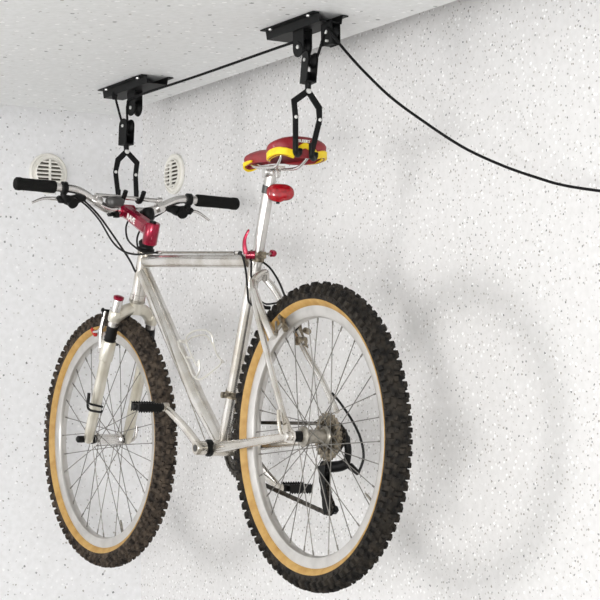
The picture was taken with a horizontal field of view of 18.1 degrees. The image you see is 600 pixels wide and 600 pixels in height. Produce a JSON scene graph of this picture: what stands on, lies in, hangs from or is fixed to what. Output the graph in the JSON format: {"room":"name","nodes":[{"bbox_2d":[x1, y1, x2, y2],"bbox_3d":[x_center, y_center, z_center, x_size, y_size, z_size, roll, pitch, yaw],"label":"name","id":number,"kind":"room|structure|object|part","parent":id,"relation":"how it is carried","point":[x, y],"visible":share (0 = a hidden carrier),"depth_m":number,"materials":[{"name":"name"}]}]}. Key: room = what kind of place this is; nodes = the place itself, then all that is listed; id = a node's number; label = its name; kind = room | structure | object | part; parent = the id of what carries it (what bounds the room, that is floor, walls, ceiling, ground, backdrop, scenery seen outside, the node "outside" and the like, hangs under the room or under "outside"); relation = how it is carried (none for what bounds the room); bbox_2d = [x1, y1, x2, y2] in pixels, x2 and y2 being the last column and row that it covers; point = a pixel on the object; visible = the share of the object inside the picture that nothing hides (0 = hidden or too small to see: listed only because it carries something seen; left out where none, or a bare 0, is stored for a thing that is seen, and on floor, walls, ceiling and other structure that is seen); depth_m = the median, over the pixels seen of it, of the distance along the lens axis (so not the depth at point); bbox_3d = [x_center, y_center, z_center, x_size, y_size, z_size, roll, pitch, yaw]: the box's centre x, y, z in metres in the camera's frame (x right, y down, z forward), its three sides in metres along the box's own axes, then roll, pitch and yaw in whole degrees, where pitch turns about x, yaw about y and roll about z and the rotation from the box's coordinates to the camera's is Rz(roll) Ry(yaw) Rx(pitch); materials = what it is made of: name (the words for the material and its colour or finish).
{"room":"garage","nodes":[
{"label":"garage","id":0,"kind":"room"},
{"bbox_2d":[0,104,142,599],"bbox_3d":[-2.466,0.473,4.566,4.585,2.647,0.120,2,-5,-31],"label":"wall","id":1,"kind":"structure","parent":0,"point":[59,266],"depth_m":5.59,"materials":[{"name":"white paint"}]},
{"bbox_2d":[29,153,66,193],"bbox_3d":[-0.746,-0.377,5.606,0.121,0.121,0.019,2,-5,-31],"label":"air vent","id":2,"kind":"object","parent":1,"relation":"in","point":[46,166],"visible":0.66,"depth_m":5.60,"materials":[{"name":"beige plastic"}]},
{"bbox_2d":[0,0,455,114],"bbox_3d":[-0.478,-0.901,1.214,4.385,0.090,7.405,2,-5,-31],"label":"ceiling","id":3,"kind":"structure","parent":0,"point":[55,54],"depth_m":4.46,"materials":[{"name":"white paint"}]},
{"bbox_2d":[98,74,172,116],"bbox_3d":[-0.438,-0.530,5.005,0.094,0.086,0.260,2,-5,-31],"label":"bracket","id":4,"kind":"object","parent":3,"relation":"attached to","point":[128,88],"visible":1,"depth_m":4.99,"materials":[{"name":"metal"}]},
{"bbox_3d":[-0.438,-0.563,5.007,0.094,0.021,0.260,2,-5,-31],"label":"mounting plate","id":5,"kind":"part","parent":4,"relation":"part of","materials":[{"name":"black metal"}]},
{"bbox_2d":[260,11,347,56],"bbox_3d":[0.011,-0.587,4.272,0.094,0.082,0.242,2,-5,-31],"label":"bracket","id":6,"kind":"object","parent":3,"relation":"attached to","point":[301,28],"visible":0.97,"depth_m":4.25,"materials":[{"name":"metal"}]},
{"bbox_3d":[0.008,-0.618,4.280,0.094,0.021,0.230,2,-5,-31],"label":"mounting plate","id":7,"kind":"part","parent":6,"relation":"part of","materials":[{"name":"black metal"}]},
{"bbox_2d":[111,27,599,191],"bbox_3d":[0.025,-0.386,4.339,0.208,0.458,1.751,4,-6,-43],"label":"rope","id":8,"kind":"object","parent":6,"relation":"hanging from","point":[114,96],"visible":0.98,"depth_m":4.18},
{"bbox_2d":[113,118,145,203],"bbox_3d":[-0.452,-0.367,4.983,0.076,0.229,0.068,2,-5,-31],"label":"hook","id":9,"kind":"object","parent":8,"relation":"hanging from","point":[126,135],"visible":0.95,"depth_m":4.99,"materials":[{"name":"black metal"}]},
{"bbox_3d":[-0.462,-0.327,4.966,0.043,0.146,0.055,2,-5,-31],"label":"hook arm","id":10,"kind":"part","parent":9,"relation":"part of","materials":[{"name":"black metal"}]},
{"bbox_3d":[-0.434,-0.327,4.983,0.043,0.146,0.055,2,-5,-31],"label":"hook arm","id":11,"kind":"part","parent":9,"relation":"part of","materials":[{"name":"black metal"}]},
{"bbox_2d":[291,51,321,160],"bbox_3d":[0.014,-0.433,4.204,0.086,0.244,0.054,2,-5,-31],"label":"hook","id":12,"kind":"object","parent":8,"relation":"hanging from","point":[307,78],"visible":1,"depth_m":4.20,"materials":[{"name":"black metal"}]},
{"bbox_2d":[13,136,412,593],"bbox_3d":[-0.238,0.168,4.603,0.649,1.008,1.724,2,-5,-31],"label":"bicycle","id":13,"kind":"object","parent":12,"relation":"hanging from","point":[238,436],"visible":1,"depth_m":4.39,"materials":[{"name":"metal"}]},
{"bbox_3d":[-0.651,-0.258,4.878,0.091,0.023,0.014,2,-5,-24],"label":"lever blade","id":14,"kind":"part","parent":13,"relation":"part of","materials":[{"name":"metal"}]},
{"bbox_3d":[-0.610,-0.290,4.877,0.014,0.033,0.033,2,-5,-31],"label":"brake lever","id":15,"kind":"part","parent":13,"relation":"part of","materials":[{"name":"black plastic"}]},
{"bbox_3d":[-0.595,-0.262,4.894,0.082,0.035,0.029,2,-5,-31],"label":"lever","id":16,"kind":"part","parent":13,"relation":"part of","materials":[{"name":"black plastic"}]},
{"bbox_3d":[-0.528,0.240,4.960,0.037,0.275,0.154,2,-5,-31],"label":"leg","id":17,"kind":"part","parent":13,"relation":"part of","materials":[{"name":"white metal"}]},
{"bbox_3d":[-0.517,0.083,4.929,0.018,0.110,0.026,2,-5,-31],"label":"arm","id":18,"kind":"part","parent":13,"relation":"part of","materials":[{"name":"metal"}]},
{"bbox_3d":[-0.429,0.030,4.927,0.152,0.072,0.060,3,-6,-40],"label":"fork crown","id":19,"kind":"part","parent":13,"relation":"part of","materials":[{"name":"white metal"}]},
{"bbox_3d":[-0.435,0.248,5.029,0.037,0.275,0.144,2,-5,-31],"label":"leg","id":20,"kind":"part","parent":13,"relation":"part of","materials":[{"name":"white metal"}]},
{"bbox_3d":[-0.450,0.362,5.078,0.032,0.046,0.014,-1,-4,6],"label":"axle lever","id":21,"kind":"part","parent":13,"relation":"part of","materials":[{"name":"metal"}]},
{"bbox_3d":[-0.419,-0.196,4.924,0.044,0.124,0.192,2,-5,-31],"label":"stem","id":22,"kind":"part","parent":13,"relation":"part of","materials":[{"name":"red metal"}]},
{"bbox_3d":[-0.323,-0.243,5.060,0.083,0.037,0.029,2,-5,-31],"label":"lever","id":23,"kind":"part","parent":13,"relation":"part of","materials":[{"name":"black plastic"}]},
{"bbox_3d":[-0.276,0.308,4.514,0.032,0.126,0.156,4,-6,-42],"label":"crank arm","id":24,"kind":"part","parent":13,"relation":"part of","materials":[{"name":"silver metal"}]},
{"bbox_3d":[-0.299,-0.270,5.066,0.014,0.033,0.033,2,-5,-31],"label":"brake lever","id":25,"kind":"part","parent":13,"relation":"part of","materials":[{"name":"black plastic"}]},
{"bbox_3d":[-0.283,-0.231,5.102,0.091,0.031,0.014,3,-5,-39],"label":"lever blade","id":26,"kind":"part","parent":13,"relation":"part of","materials":[{"name":"metal"}]},
{"bbox_2d":[205,439,213,456],"bbox_3d":[-0.221,0.351,4.477,0.018,0.041,0.041,2,-5,-31],"label":"bracket","id":27,"kind":"object","parent":13,"relation":"on","point":[209,443],"depth_m":4.46,"materials":[{"name":"black plastic"}]},
{"bbox_3d":[-0.195,0.107,4.535,0.144,0.534,0.914,2,-5,-31],"label":"frame","id":28,"kind":"part","parent":13,"relation":"part of","materials":[{"name":"silver metal"}]},
{"bbox_3d":[-0.108,-0.313,4.421,0.048,0.020,0.053,2,-5,-31],"label":"nose trim","id":29,"kind":"part","parent":13,"relation":"part of","materials":[{"name":"yellow plastic"}]},
{"bbox_3d":[-0.089,-0.159,4.380,0.027,0.262,0.111,2,-5,-31],"label":"seat post","id":30,"kind":"part","parent":13,"relation":"part of","materials":[{"name":"silver metal"}]},
{"bbox_3d":[-0.083,0.032,4.261,0.023,0.123,0.096,2,-5,-31],"label":"arm","id":31,"kind":"part","parent":13,"relation":"part of","materials":[{"name":"silver metal"}]},
{"bbox_3d":[-0.083,-0.316,4.344,0.014,0.041,0.183,2,-5,-25],"label":"rail","id":32,"kind":"part","parent":13,"relation":"part of","materials":[{"name":"metal"}]},
{"bbox_3d":[-0.094,0.396,4.493,0.033,0.122,0.138,4,-6,-43],"label":"crank arm","id":33,"kind":"part","parent":13,"relation":"part of","materials":[{"name":"silver metal"}]},
{"bbox_2d":[261,184,293,203],"bbox_3d":[-0.051,-0.245,4.357,0.066,0.048,0.059,2,-5,-31],"label":"light","id":34,"kind":"object","parent":13,"relation":"attached to","point":[277,193],"depth_m":4.34,"materials":[{"name":"red plastic"}]},
{"bbox_3d":[-0.046,0.065,4.234,0.022,0.037,0.034,0,-4,2],"label":"pad post","id":35,"kind":"part","parent":13,"relation":"part of","materials":[{"name":"metal"}]},
{"bbox_3d":[-0.042,-0.314,4.352,0.014,0.043,0.212,3,-5,-38],"label":"rail","id":36,"kind":"part","parent":13,"relation":"part of","materials":[{"name":"metal"}]},
{"bbox_3d":[-0.034,0.273,4.115,0.016,0.069,0.049,3,-5,-35],"label":"axle lever","id":37,"kind":"part","parent":13,"relation":"part of","materials":[{"name":"silver metal"}]},
{"bbox_3d":[-0.042,0.384,4.355,0.011,0.215,0.520,3,-5,-33],"label":"chain","id":38,"kind":"part","parent":13,"relation":"part of","materials":[{"name":"metal"}]},
{"bbox_3d":[0.003,0.073,4.321,0.028,0.088,0.058,2,-5,-31],"label":"arm","id":39,"kind":"part","parent":13,"relation":"part of","materials":[{"name":"metal"}]},
{"bbox_3d":[0.054,0.422,4.191,0.002,0.111,0.056,2,-5,-31],"label":"cage plate","id":40,"kind":"part","parent":13,"relation":"part of","materials":[{"name":"black metal"}]},
{"bbox_3d":[0.065,0.423,4.198,0.002,0.111,0.056,2,-5,-31],"label":"cage plate","id":41,"kind":"part","parent":13,"relation":"part of","materials":[{"name":"black metal"}]},
{"bbox_3d":[-0.006,-0.394,4.197,0.047,0.154,0.040,2,-5,-31],"label":"hook arm","id":42,"kind":"part","parent":12,"relation":"part of","materials":[{"name":"black metal"}]},
{"bbox_3d":[0.035,-0.389,4.213,0.029,0.159,0.058,-2,-5,20],"label":"hook arm","id":43,"kind":"part","parent":12,"relation":"part of","materials":[{"name":"black metal"}]},
{"bbox_2d":[141,0,599,599],"bbox_3d":[1.534,0.315,2.542,0.120,2.647,7.720,2,-5,-31],"label":"wall","id":44,"kind":"structure","parent":0,"point":[483,276],"depth_m":4.46,"materials":[{"name":"white paint"}]},
{"bbox_2d":[164,154,184,193],"bbox_3d":[-0.377,-0.374,5.590,0.019,0.121,0.121,2,-5,-31],"label":"air vent","id":45,"kind":"object","parent":44,"relation":"in","point":[174,171],"visible":1,"depth_m":5.58,"materials":[{"name":"beige plastic"}]}
]}

